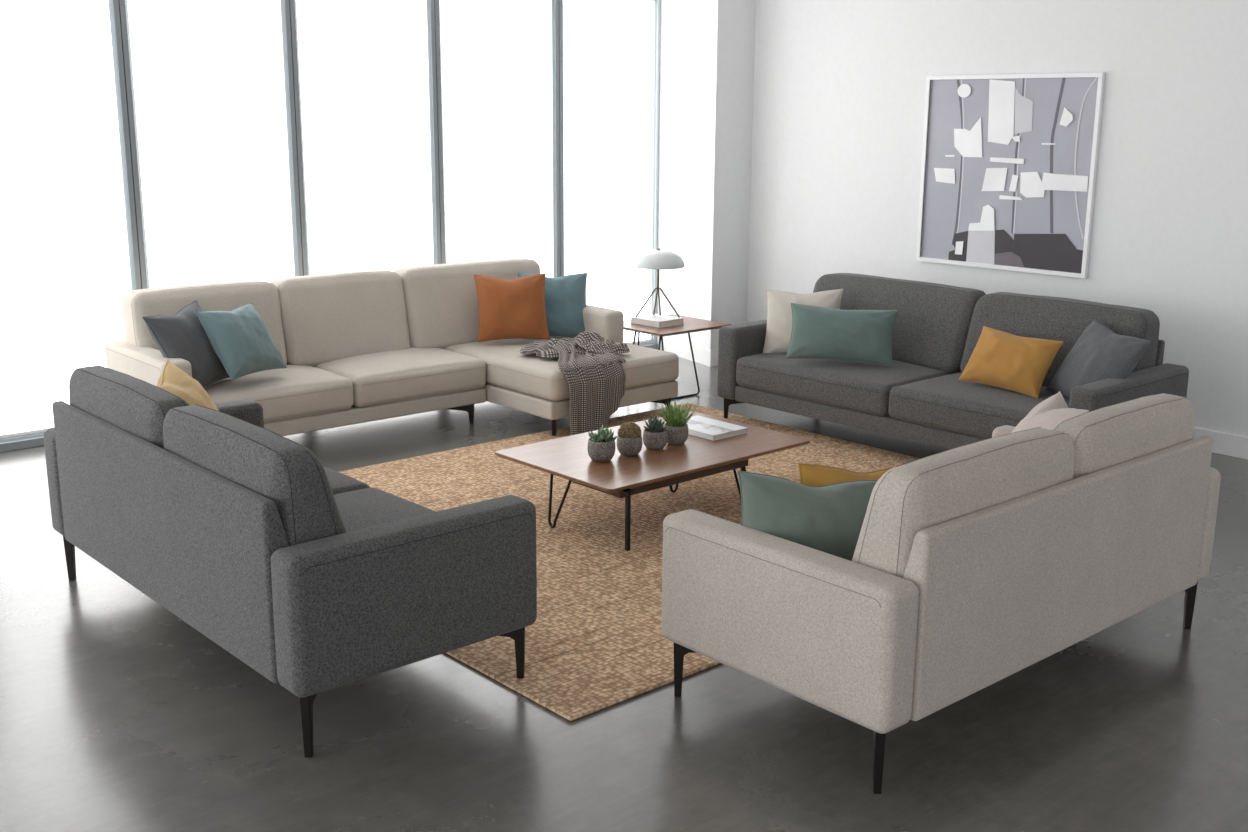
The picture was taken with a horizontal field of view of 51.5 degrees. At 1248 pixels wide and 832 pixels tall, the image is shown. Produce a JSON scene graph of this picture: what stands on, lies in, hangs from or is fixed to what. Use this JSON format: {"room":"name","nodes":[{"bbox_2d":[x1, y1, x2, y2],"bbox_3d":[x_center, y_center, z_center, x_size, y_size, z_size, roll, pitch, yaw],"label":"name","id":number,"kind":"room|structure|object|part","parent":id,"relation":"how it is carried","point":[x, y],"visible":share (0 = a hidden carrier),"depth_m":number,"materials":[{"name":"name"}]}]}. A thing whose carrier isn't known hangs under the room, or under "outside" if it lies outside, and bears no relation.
{"room":"living room","nodes":[
{"label":"living room","id":0,"kind":"room"},
{"bbox_2d":[587,438,614,461],"bbox_3d":[-0.102,0.153,5.872,0.128,0.098,0.128,-11,17,-40],"label":"pot","id":1,"kind":"object","parent":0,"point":[599,449],"depth_m":5.82,"materials":[{"name":"stone"}]},
{"bbox_2d":[0,357,1247,831],"bbox_3d":[-0.001,1.268,2.910,11.390,0.100,11.790,-11,17,-40],"label":"floor","id":2,"kind":"structure","parent":0,"point":[118,714],"depth_m":3.94,"materials":[{"name":"concrete"}]},
{"bbox_2d":[44,365,536,757],"bbox_3d":[-1.279,0.333,4.665,0.893,0.902,2.055,-11,18,-41],"label":"sofa","id":3,"kind":"object","parent":2,"relation":"on","point":[314,577],"visible":1,"depth_m":4.00,"materials":[{"name":"grey fabric"}]},
{"bbox_3d":[-2.172,0.561,5.192,0.138,0.205,0.027,1,13,3],"label":"leg","id":4,"kind":"part","parent":3,"relation":"part of","materials":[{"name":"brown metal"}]},
{"bbox_2d":[69,366,190,448],"bbox_3d":[-1.763,0.087,4.759,0.293,0.472,0.893,-11,18,-41],"label":"cushion","id":5,"kind":"object","parent":3,"relation":"on","point":[137,409],"depth_m":4.56,"materials":[{"name":"grey fabric"}]},
{"bbox_3d":[-1.916,0.203,5.359,0.884,0.433,0.154,-11,18,-41],"label":"arm","id":6,"kind":"part","parent":3,"relation":"part of"},
{"bbox_3d":[-1.578,0.363,4.398,0.085,0.559,1.751,-11,18,-41],"label":"panel","id":7,"kind":"part","parent":3,"relation":"part of","materials":[{"name":"grey fabric"}]},
{"bbox_2d":[157,359,218,410],"bbox_3d":[-1.671,0.017,4.973,0.270,0.409,0.454,-1,13,-8],"label":"throw pillow","id":8,"kind":"object","parent":3,"relation":"on","point":[172,379],"visible":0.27,"depth_m":4.95,"materials":[{"name":"beige fabric"}]},
{"bbox_2d":[163,405,346,545],"bbox_3d":[-1.181,0.240,4.125,0.291,0.468,0.882,-11,18,-41],"label":"cushion","id":9,"kind":"object","parent":3,"relation":"on","point":[270,467],"depth_m":3.82,"materials":[{"name":"grey fabric"}]},
{"bbox_3d":[-0.923,0.888,3.833,0.027,0.205,0.138,1,13,3],"label":"leg","id":10,"kind":"part","parent":3,"relation":"part of","materials":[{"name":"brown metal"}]},
{"bbox_2d":[323,466,369,493],"bbox_3d":[-1.535,0.325,5.027,0.803,0.221,0.883,-11,18,-41],"label":"seat cushion","id":11,"kind":"object","parent":3,"relation":"on","point":[339,482],"depth_m":4.94,"materials":[{"name":"grey fabric"}]},
{"bbox_2d":[334,487,435,531],"bbox_3d":[-0.952,0.478,4.393,0.802,0.222,0.870,-11,18,-41],"label":"seat cushion","id":12,"kind":"object","parent":3,"relation":"on","point":[359,508],"depth_m":4.59,"materials":[{"name":"grey fabric"}]},
{"bbox_3d":[-0.649,0.535,3.982,0.884,0.433,0.154,-11,18,-41],"label":"arm","id":13,"kind":"part","parent":3,"relation":"part of"},
{"bbox_3d":[-0.396,0.777,4.290,0.138,0.190,0.027,1,13,3],"label":"leg","id":14,"kind":"part","parent":3,"relation":"part of","materials":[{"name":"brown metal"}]},
{"bbox_2d":[105,258,678,435],"bbox_3d":[-1.254,-0.347,7.575,3.010,0.894,1.481,-11,17,-40],"label":"sectional sofa","id":15,"kind":"object","parent":2,"relation":"on","point":[355,347],"visible":0.7,"depth_m":7.62,"materials":[{"name":"beige fabric"}]},
{"bbox_3d":[-2.538,-0.112,6.921,0.166,0.488,0.840,-11,17,-40],"label":"arm","id":16,"kind":"part","parent":15,"relation":"part of"},
{"bbox_2d":[142,300,229,386],"bbox_3d":[-2.288,-0.363,6.848,0.273,0.432,0.463,3,14,13],"label":"throw pillow","id":17,"kind":"object","parent":15,"relation":"on","point":[182,335],"visible":0.56,"depth_m":6.73,"materials":[{"name":"grey fabric"}]},
{"bbox_2d":[122,280,286,364],"bbox_3d":[-2.350,-0.473,7.293,0.858,0.533,0.330,-11,17,-40],"label":"cushion","id":18,"kind":"object","parent":15,"relation":"on","point":[269,299],"depth_m":7.20,"materials":[{"name":"beige fabric"}]},
{"bbox_2d":[195,303,286,379],"bbox_3d":[-2.058,-0.407,6.976,0.274,0.355,0.426,7,15,27],"label":"throw pillow","id":19,"kind":"object","parent":15,"relation":"on","point":[241,339],"visible":1,"depth_m":6.87,"materials":[{"name":"teal fabric"}]},
{"bbox_2d":[203,364,353,422],"bbox_3d":[-2.096,-0.123,7.243,0.927,0.246,0.762,-11,17,-40],"label":"seat cushion","id":20,"kind":"object","parent":15,"relation":"on","point":[296,393],"depth_m":7.09,"materials":[{"name":"beige fabric"}]},
{"bbox_2d":[271,270,409,366],"bbox_3d":[-1.716,-0.596,7.832,0.838,0.533,0.328,-11,17,-40],"label":"cushion","id":21,"kind":"object","parent":15,"relation":"on","point":[327,318],"depth_m":7.71,"materials":[{"name":"beige fabric"}]},
{"bbox_2d":[315,347,485,406],"bbox_3d":[-1.404,-0.256,7.829,0.905,0.246,0.763,-11,17,-40],"label":"seat cushion","id":22,"kind":"object","parent":15,"relation":"on","point":[378,376],"depth_m":7.61,"materials":[{"name":"beige fabric"}]},
{"bbox_3d":[-0.998,-0.016,7.861,0.178,0.122,0.027,1,13,4],"label":"leg","id":23,"kind":"part","parent":15,"relation":"part of","materials":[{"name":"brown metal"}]},
{"bbox_2d":[393,258,540,348],"bbox_3d":[-0.998,-0.734,8.440,1.080,0.531,0.332,-11,17,-40],"label":"cushion","id":24,"kind":"object","parent":15,"relation":"on","point":[440,301],"depth_m":8.18,"materials":[{"name":"beige fabric"}]},
{"bbox_2d":[474,273,549,341],"bbox_3d":[-0.711,-0.689,8.212,0.467,0.407,0.246,-2,13,-9],"label":"throw pillow","id":25,"kind":"object","parent":15,"relation":"on","point":[508,308],"visible":1,"depth_m":8.14,"materials":[{"name":"orange fabric"}]},
{"bbox_2d":[518,272,586,336],"bbox_3d":[-0.458,-0.724,8.459,0.461,0.419,0.248,-1,13,-8],"label":"throw pillow","id":26,"kind":"object","parent":15,"relation":"on","point":[565,296],"visible":0.58,"depth_m":8.40,"materials":[{"name":"blue fabric"}]},
{"bbox_3d":[-0.403,0.049,7.566,0.027,0.107,0.138,1,13,4],"label":"leg","id":27,"kind":"part","parent":15,"relation":"part of","materials":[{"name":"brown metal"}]},
{"bbox_2d":[445,336,678,400],"bbox_3d":[-0.473,-0.353,8.209,1.015,0.204,1.388,-11,17,-40],"label":"cushion","id":28,"kind":"object","parent":15,"relation":"on","point":[509,373],"depth_m":7.82,"materials":[{"name":"beige fabric"}]},
{"bbox_2d":[520,332,629,435],"bbox_3d":[-0.286,-0.225,7.799,0.636,0.521,0.618,-11,17,-40],"label":"throw blanket","id":29,"kind":"object","parent":15,"relation":"on","point":[596,376],"visible":0.99,"depth_m":7.60,"materials":[{"name":"fabric"}]},
{"bbox_3d":[-0.358,-0.516,8.702,0.166,0.488,0.942,-11,17,-40],"label":"arm","id":30,"kind":"part","parent":15,"relation":"part of"},
{"bbox_3d":[0.225,-0.071,8.097,0.138,0.107,0.027,1,13,4],"label":"leg","id":31,"kind":"part","parent":15,"relation":"part of","materials":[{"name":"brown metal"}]},
{"bbox_2d":[340,403,919,720],"bbox_3d":[0.127,0.433,6.214,3.425,0.014,2.978,-11,17,-40],"label":"jute rug","id":32,"kind":"object","parent":2,"relation":"on","point":[596,641],"visible":0.35,"depth_m":5.60,"materials":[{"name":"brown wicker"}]},
{"bbox_2d":[495,411,809,550],"bbox_3d":[0.149,0.284,6.179,1.302,0.293,0.830,-11,18,-41],"label":"coffee table","id":33,"kind":"object","parent":32,"relation":"on","point":[567,457],"visible":0.73,"depth_m":5.92,"materials":[{"name":"brown wood"}]},
{"bbox_3d":[-0.285,0.389,5.769,0.019,0.271,0.190,-10,17,-37],"label":"leg","id":34,"kind":"part","parent":33,"relation":"part of","materials":[{"name":"black metal"}]},
{"bbox_2d":[587,425,617,461],"bbox_3d":[-0.098,0.119,5.865,0.135,0.169,0.132,-11,17,-40],"label":"potted succulent","id":35,"kind":"object","parent":33,"relation":"on","point":[601,445],"visible":1,"depth_m":5.83,"materials":[{"name":"green plant"}]},
{"bbox_3d":[0.005,0.445,5.546,0.043,0.267,0.052,-11,18,-41],"label":"leg","id":36,"kind":"part","parent":33,"relation":"part of","materials":[{"name":"black metal"}]},
{"bbox_2d":[617,422,642,455],"bbox_3d":[0.026,0.102,5.971,0.120,0.154,0.120,-11,17,-40],"label":"potted cactus","id":37,"kind":"object","parent":33,"relation":"on","point":[629,439],"visible":1,"depth_m":5.93,"materials":[{"name":"stone"}]},
{"bbox_2d":[617,435,642,455],"bbox_3d":[0.026,0.134,5.979,0.120,0.088,0.120,-11,17,-40],"label":"pot","id":38,"kind":"object","parent":37,"relation":"on","point":[627,445],"depth_m":5.93,"materials":[{"name":"stone"}]},
{"bbox_2d":[643,416,667,449],"bbox_3d":[0.147,0.075,6.080,0.118,0.157,0.126,-11,17,-40],"label":"potted succulent","id":39,"kind":"object","parent":33,"relation":"on","point":[655,437],"visible":1,"depth_m":6.05,"materials":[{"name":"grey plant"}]},
{"bbox_2d":[643,429,667,449],"bbox_3d":[0.147,0.109,6.088,0.118,0.088,0.118,-11,17,-40],"label":"pot","id":40,"kind":"object","parent":39,"relation":"on","point":[653,439],"depth_m":6.04,"materials":[{"name":"stone"}]},
{"bbox_2d":[573,459,747,497],"bbox_3d":[0.177,0.251,5.954,0.810,0.034,0.325,-11,18,-41],"label":"shelf","id":41,"kind":"object","parent":33,"relation":"attached to","point":[733,466],"depth_m":5.81,"materials":[{"name":"brown wood"}]},
{"bbox_3d":[0.213,0.243,6.404,0.113,0.269,0.093,-11,18,-41],"label":"leg","id":42,"kind":"part","parent":33,"relation":"part of","materials":[{"name":"black metal"}]},
{"bbox_2d":[656,399,697,444],"bbox_3d":[0.248,0.027,6.174,0.213,0.211,0.210,4,14,14],"label":"aloe","id":43,"kind":"object","parent":33,"relation":"on","point":[676,421],"visible":0.98,"depth_m":6.14,"materials":[{"name":"plant"}]},
{"bbox_2d":[664,423,687,444],"bbox_3d":[0.248,0.085,6.181,0.120,0.094,0.120,-11,17,-40],"label":"pot","id":44,"kind":"object","parent":43,"relation":"on","point":[677,433],"depth_m":6.13,"materials":[{"name":"stone"}]},
{"bbox_2d":[664,415,747,440],"bbox_3d":[0.404,0.058,6.443,0.245,0.027,0.350,-11,18,-41],"label":"book","id":45,"kind":"object","parent":33,"relation":"on","point":[698,426],"visible":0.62,"depth_m":6.37,"materials":[{"name":"paper"}]},
{"bbox_3d":[0.564,0.347,6.085,0.096,0.218,0.098,-11,18,-41],"label":"leg","id":46,"kind":"part","parent":33,"relation":"part of","materials":[{"name":"black metal"}]},
{"bbox_2d":[623,314,730,399],"bbox_3d":[0.298,-0.411,8.869,0.666,0.445,0.610,-11,17,-40],"label":"side table","id":47,"kind":"object","parent":2,"relation":"on","point":[690,324],"visible":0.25,"depth_m":8.67,"materials":[{"name":"brown wood"}]},
{"bbox_3d":[0.130,-0.340,8.614,0.062,0.422,0.299,-11,17,-40],"label":"leg","id":48,"kind":"part","parent":47,"relation":"part of","materials":[{"name":"metal"}]},
{"bbox_2d":[631,314,683,327],"bbox_3d":[0.229,-0.651,8.821,0.245,0.042,0.270,-12,18,-42],"label":"book","id":49,"kind":"object","parent":47,"relation":"on","point":[658,321],"visible":1,"depth_m":8.76,"materials":[{"name":"paper"}]},
{"bbox_2d":[632,248,684,317],"bbox_3d":[0.231,-0.901,8.763,0.356,0.472,0.356,-11,17,-40],"label":"table lamp","id":50,"kind":"object","parent":49,"relation":"on","point":[658,259],"visible":1,"depth_m":8.63,"materials":[{"name":"silver metal"}]},
{"bbox_3d":[0.155,-0.773,8.787,0.127,0.209,0.102,-11,17,-40],"label":"leg","id":51,"kind":"part","parent":50,"relation":"part of","materials":[{"name":"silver metal"}]},
{"bbox_3d":[0.217,-0.785,8.842,0.012,0.207,0.112,-3,14,-14],"label":"leg","id":52,"kind":"part","parent":50,"relation":"part of","materials":[{"name":"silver metal"}]},
{"bbox_3d":[0.231,-0.948,8.751,0.032,0.170,0.032,-11,17,-40],"label":"stem","id":53,"kind":"part","parent":50,"relation":"part of","materials":[{"name":"silver metal"}]},
{"bbox_3d":[0.232,-1.064,8.724,0.356,0.112,0.356,-11,17,-40],"label":"lamp shade","id":54,"kind":"part","parent":50,"relation":"part of","materials":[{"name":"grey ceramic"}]},
{"bbox_3d":[0.240,-0.785,8.842,0.012,0.208,0.111,3,13,11],"label":"leg","id":55,"kind":"part","parent":50,"relation":"part of","materials":[{"name":"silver metal"}]},
{"bbox_3d":[0.305,-0.772,8.788,0.156,0.209,0.012,1,13,4],"label":"leg","id":56,"kind":"part","parent":50,"relation":"part of","materials":[{"name":"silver metal"}]},
{"bbox_3d":[0.377,-0.333,8.589,0.309,0.422,0.072,-11,17,-40],"label":"leg","id":57,"kind":"part","parent":47,"relation":"part of","materials":[{"name":"metal"}]},
{"bbox_2d":[662,393,1220,793],"bbox_3d":[1.132,0.409,4.408,1.938,0.902,0.923,-11,17,-40],"label":"sofa","id":58,"kind":"object","parent":2,"relation":"on","point":[973,565],"visible":0.98,"depth_m":3.83,"materials":[{"name":"beige fabric"}]},
{"bbox_3d":[0.229,0.815,4.190,0.138,0.198,0.027,1,13,4],"label":"leg","id":59,"kind":"part","parent":58,"relation":"part of","materials":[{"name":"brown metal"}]},
{"bbox_3d":[0.461,0.584,3.841,0.150,0.428,0.914,-11,17,-40],"label":"arm","id":60,"kind":"part","parent":58,"relation":"part of"},
{"bbox_2d":[738,471,877,560],"bbox_3d":[0.588,0.336,4.021,0.527,0.337,0.213,-2,13,-11],"label":"throw pillow","id":61,"kind":"object","parent":58,"relation":"on","point":[829,519],"visible":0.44,"depth_m":3.95,"materials":[{"name":"green fabric"}]},
{"bbox_2d":[798,463,893,485],"bbox_3d":[0.764,0.302,4.155,0.469,0.325,0.209,-3,14,-14],"label":"throw pillow","id":62,"kind":"object","parent":58,"relation":"on","point":[810,474],"visible":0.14,"depth_m":4.09,"materials":[{"name":"fabric"}]},
{"bbox_3d":[0.713,0.945,3.652,0.027,0.198,0.138,1,13,4],"label":"leg","id":63,"kind":"part","parent":58,"relation":"part of","materials":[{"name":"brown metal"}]},
{"bbox_2d":[852,428,1074,577],"bbox_3d":[1.029,0.308,3.909,0.886,0.479,0.289,-11,17,-40],"label":"cushion","id":64,"kind":"object","parent":58,"relation":"on","point":[913,499],"depth_m":3.65,"materials":[{"name":"beige fabric"}]},
{"bbox_2d":[1011,391,1088,432],"bbox_3d":[1.484,0.131,4.697,0.292,0.395,0.355,1,13,1],"label":"throw pillow","id":65,"kind":"object","parent":58,"relation":"on","point":[1053,410],"visible":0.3,"depth_m":4.63,"materials":[{"name":"fabric"}]},
{"bbox_3d":[1.419,0.459,4.110,1.679,0.555,0.085,-11,17,-40],"label":"panel","id":66,"kind":"part","parent":58,"relation":"part of","materials":[{"name":"beige fabric"}]},
{"bbox_3d":[1.822,0.321,5.000,0.113,0.428,0.914,-11,17,-40],"label":"arm","id":67,"kind":"part","parent":58,"relation":"part of"},
{"bbox_2d":[1050,393,1194,478],"bbox_3d":[1.661,0.187,4.447,0.816,0.475,0.287,-11,17,-40],"label":"cushion","id":68,"kind":"object","parent":58,"relation":"on","point":[1108,438],"depth_m":4.26,"materials":[{"name":"beige fabric"}]},
{"bbox_3d":[2.037,0.689,4.779,0.138,0.198,0.027,1,13,4],"label":"leg","id":69,"kind":"part","parent":58,"relation":"part of","materials":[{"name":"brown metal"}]},
{"bbox_2d":[717,273,1188,448],"bbox_3d":[1.750,-0.258,7.313,0.991,0.879,2.485,-11,18,-41],"label":"sofa","id":70,"kind":"object","parent":2,"relation":"on","point":[937,329],"visible":0.61,"depth_m":7.19,"materials":[{"name":"grey fabric"}]},
{"bbox_3d":[0.682,-0.052,7.969,0.138,0.134,0.027,1,13,3],"label":"leg","id":71,"kind":"part","parent":70,"relation":"part of","materials":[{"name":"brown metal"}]},
{"bbox_3d":[0.973,-0.390,8.175,0.981,0.448,0.155,-11,18,-41],"label":"arm","id":72,"kind":"part","parent":70,"relation":"part of"},
{"bbox_2d":[763,289,842,352],"bbox_3d":[1.085,-0.566,7.862,0.494,0.427,0.236,5,14,18],"label":"throw pillow","id":73,"kind":"object","parent":70,"relation":"on","point":[779,311],"visible":0.52,"depth_m":7.83,"materials":[{"name":"fabric"}]},
{"bbox_2d":[785,303,897,366],"bbox_3d":[1.255,-0.471,7.468,0.622,0.322,0.225,4,14,15],"label":"throw pillow","id":74,"kind":"object","parent":70,"relation":"on","point":[822,333],"visible":1,"depth_m":7.40,"materials":[{"name":"green fabric"}]},
{"bbox_2d":[736,353,957,415],"bbox_3d":[1.364,-0.237,7.688,0.900,0.221,1.129,-11,18,-41],"label":"seat cushion","id":75,"kind":"object","parent":70,"relation":"on","point":[830,387],"depth_m":7.39,"materials":[{"name":"grey fabric"}]},
{"bbox_2d":[813,273,985,373],"bbox_3d":[1.615,-0.575,7.812,0.373,0.493,1.180,-11,18,-41],"label":"cushion","id":76,"kind":"object","parent":70,"relation":"on","point":[933,324],"depth_m":7.53,"materials":[{"name":"grey fabric"}]},
{"bbox_2d":[889,372,1069,438],"bbox_3d":[2.093,-0.047,6.902,0.900,0.221,1.052,-11,18,-41],"label":"seat cushion","id":77,"kind":"object","parent":70,"relation":"on","point":[938,405],"depth_m":6.75,"materials":[{"name":"grey fabric"}]},
{"bbox_2d":[958,326,1063,398],"bbox_3d":[2.032,-0.289,6.813,0.239,0.298,0.502,-11,17,-40],"label":"throw pillow","id":78,"kind":"object","parent":70,"relation":"on","point":[1001,359],"visible":1,"depth_m":6.72,"materials":[{"name":"yellow fabric"}]},
{"bbox_2d":[960,292,1159,386],"bbox_3d":[2.343,-0.385,7.024,0.375,0.492,1.024,-11,18,-41],"label":"cushion","id":79,"kind":"object","parent":70,"relation":"on","point":[1023,315],"depth_m":6.94,"materials":[{"name":"grey fabric"}]},
{"bbox_2d":[1046,319,1150,397],"bbox_3d":[2.390,-0.252,6.548,0.282,0.408,0.466,-3,14,-13],"label":"throw pillow","id":80,"kind":"object","parent":70,"relation":"on","point":[1100,353],"visible":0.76,"depth_m":6.46,"materials":[{"name":"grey fabric"}]},
{"bbox_3d":[2.533,0.015,6.492,0.981,0.448,0.155,-11,18,-41],"label":"arm","id":81,"kind":"part","parent":70,"relation":"part of"},
{"bbox_3d":[2.084,-0.310,7.610,0.085,0.559,2.179,-11,18,-41],"label":"panel","id":82,"kind":"part","parent":70,"relation":"part of","materials":[{"name":"grey fabric"}]},
{"bbox_2d":[656,0,755,349],"bbox_3d":[0.497,-1.964,9.790,0.390,3.050,0.911,-11,17,-40],"label":"wall","id":83,"kind":"structure","parent":0,"point":[706,72],"depth_m":9.58,"materials":[{"name":"white paint"}]},
{"bbox_2d":[108,0,146,289],"bbox_3d":[-2.831,-1.277,7.437,0.066,2.652,0.078,-11,17,-40],"label":"window frame","id":84,"kind":"structure","parent":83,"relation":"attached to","point":[117,9],"depth_m":7.34,"materials":[{"name":"grey metal"}]},
{"bbox_2d":[125,0,149,288],"bbox_3d":[-2.472,-1.361,7.804,0.956,2.652,0.010,-11,17,-40],"label":"window","id":85,"kind":"structure","parent":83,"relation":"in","point":[126,2],"depth_m":7.45,"materials":[{"name":"clear glass"}]},
{"bbox_2d":[280,0,307,276],"bbox_3d":[-2.055,-1.430,8.107,0.066,2.652,0.078,-11,17,-40],"label":"trim","id":86,"kind":"structure","parent":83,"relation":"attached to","point":[288,21],"depth_m":8.01,"materials":[{"name":"grey metal"}]},
{"bbox_2d":[295,0,309,274],"bbox_3d":[-1.695,-1.514,8.476,0.963,2.652,0.010,-11,17,-40],"label":"window","id":87,"kind":"structure","parent":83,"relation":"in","point":[295,0],"depth_m":8.11,"materials":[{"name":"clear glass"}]},
{"bbox_2d":[0,342,657,451],"bbox_3d":[-3.878,0.241,6.849,10.990,0.048,0.155,-11,17,-40],"label":"trim","id":88,"kind":"structure","parent":83,"relation":"attached to","point":[33,440],"depth_m":7.23,"materials":[{"name":"grey metal"}]},
{"bbox_2d":[426,0,445,264],"bbox_3d":[-1.275,-1.583,8.782,0.066,2.652,0.078,-11,17,-40],"label":"trim","id":89,"kind":"structure","parent":83,"relation":"attached to","point":[433,26],"depth_m":8.67,"materials":[{"name":"grey metal"}]},
{"bbox_2d":[439,0,446,262],"bbox_3d":[-0.913,-1.668,9.152,0.965,2.652,0.010,-11,17,-40],"label":"window","id":90,"kind":"structure","parent":83,"relation":"in","point":[439,0],"depth_m":8.79,"materials":[{"name":"clear glass"}]},
{"bbox_2d":[552,0,563,277],"bbox_3d":[-0.493,-1.737,9.458,0.066,2.652,0.078,-11,17,-40],"label":"trim","id":91,"kind":"structure","parent":83,"relation":"attached to","point":[557,5],"depth_m":9.36,"materials":[{"name":"grey metal"}]},
{"bbox_2d":[563,59,644,343],"bbox_3d":[-0.152,-1.818,9.811,0.912,2.652,0.010,-11,17,-40],"label":"window","id":92,"kind":"structure","parent":83,"relation":"in","point":[563,59],"depth_m":9.48,"materials":[{"name":"clear glass"}]},
{"bbox_2d":[563,0,654,343],"bbox_3d":[-0.122,-1.823,9.775,0.884,2.641,0.056,-11,17,-40],"label":"roller blind","id":93,"kind":"object","parent":92,"relation":"attached to","point":[608,45],"visible":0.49,"depth_m":9.71,"materials":[{"name":"white"}]},
{"bbox_2d":[649,0,659,342],"bbox_3d":[0.231,-1.879,10.083,0.023,2.652,0.080,-11,17,-40],"label":"trim","id":94,"kind":"structure","parent":83,"relation":"attached to","point":[657,2],"depth_m":10.00,"materials":[{"name":"metal"}]},
{"bbox_2d":[747,0,1247,436],"bbox_3d":[4.194,-1.089,6.170,0.200,3.050,11.790,-11,17,-40],"label":"wall","id":95,"kind":"structure","parent":0,"point":[839,92],"depth_m":7.75,"materials":[{"name":"white paint"}]},
{"bbox_2d":[658,336,1247,459],"bbox_3d":[4.080,0.411,6.179,0.400,0.124,11.430,-11,17,-40],"label":"baseboard","id":96,"kind":"structure","parent":95,"relation":"attached to","point":[1227,444],"depth_m":7.34,"materials":[{"name":"white paint"}]},
{"bbox_2d":[916,72,1104,278],"bbox_3d":[2.356,-1.505,8.018,0.032,1.188,1.214,-11,17,-40],"label":"framed artwork","id":97,"kind":"object","parent":95,"relation":"attached to","point":[1009,166],"visible":1,"depth_m":7.98},
{"bbox_3d":[-3.835,-2.558,6.472,11.390,0.430,0.180,-11,17,-40],"label":"wall","id":98,"kind":"structure","parent":0,"visible":0},
{"bbox_2d":[0,0,131,437],"bbox_3d":[-3.219,-1.214,7.096,0.932,2.641,0.056,-11,17,-40],"label":"window","id":99,"kind":"structure","parent":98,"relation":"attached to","point":[65,278],"depth_m":7.16,"materials":[{"name":"white"}]},
{"bbox_2d":[127,0,293,287],"bbox_3d":[-2.442,-1.367,7.768,0.928,2.641,0.056,-11,17,-40],"label":"window pane","id":100,"kind":"object","parent":98,"relation":"attached to","point":[208,75],"visible":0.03,"depth_m":7.68,"materials":[{"name":"white"}]},
{"bbox_2d":[296,0,433,274],"bbox_3d":[-1.665,-1.520,8.441,0.935,2.641,0.056,-11,17,-40],"label":"window pane","id":101,"kind":"object","parent":98,"relation":"attached to","point":[363,64],"visible":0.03,"depth_m":8.34,"materials":[{"name":"white"}]},
{"bbox_2d":[440,0,552,277],"bbox_3d":[-0.884,-1.673,9.116,0.937,2.641,0.056,-11,17,-40],"label":"roller blind","id":102,"kind":"object","parent":98,"relation":"attached to","point":[496,55],"visible":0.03,"depth_m":9.02,"materials":[{"name":"white"}]}
]}

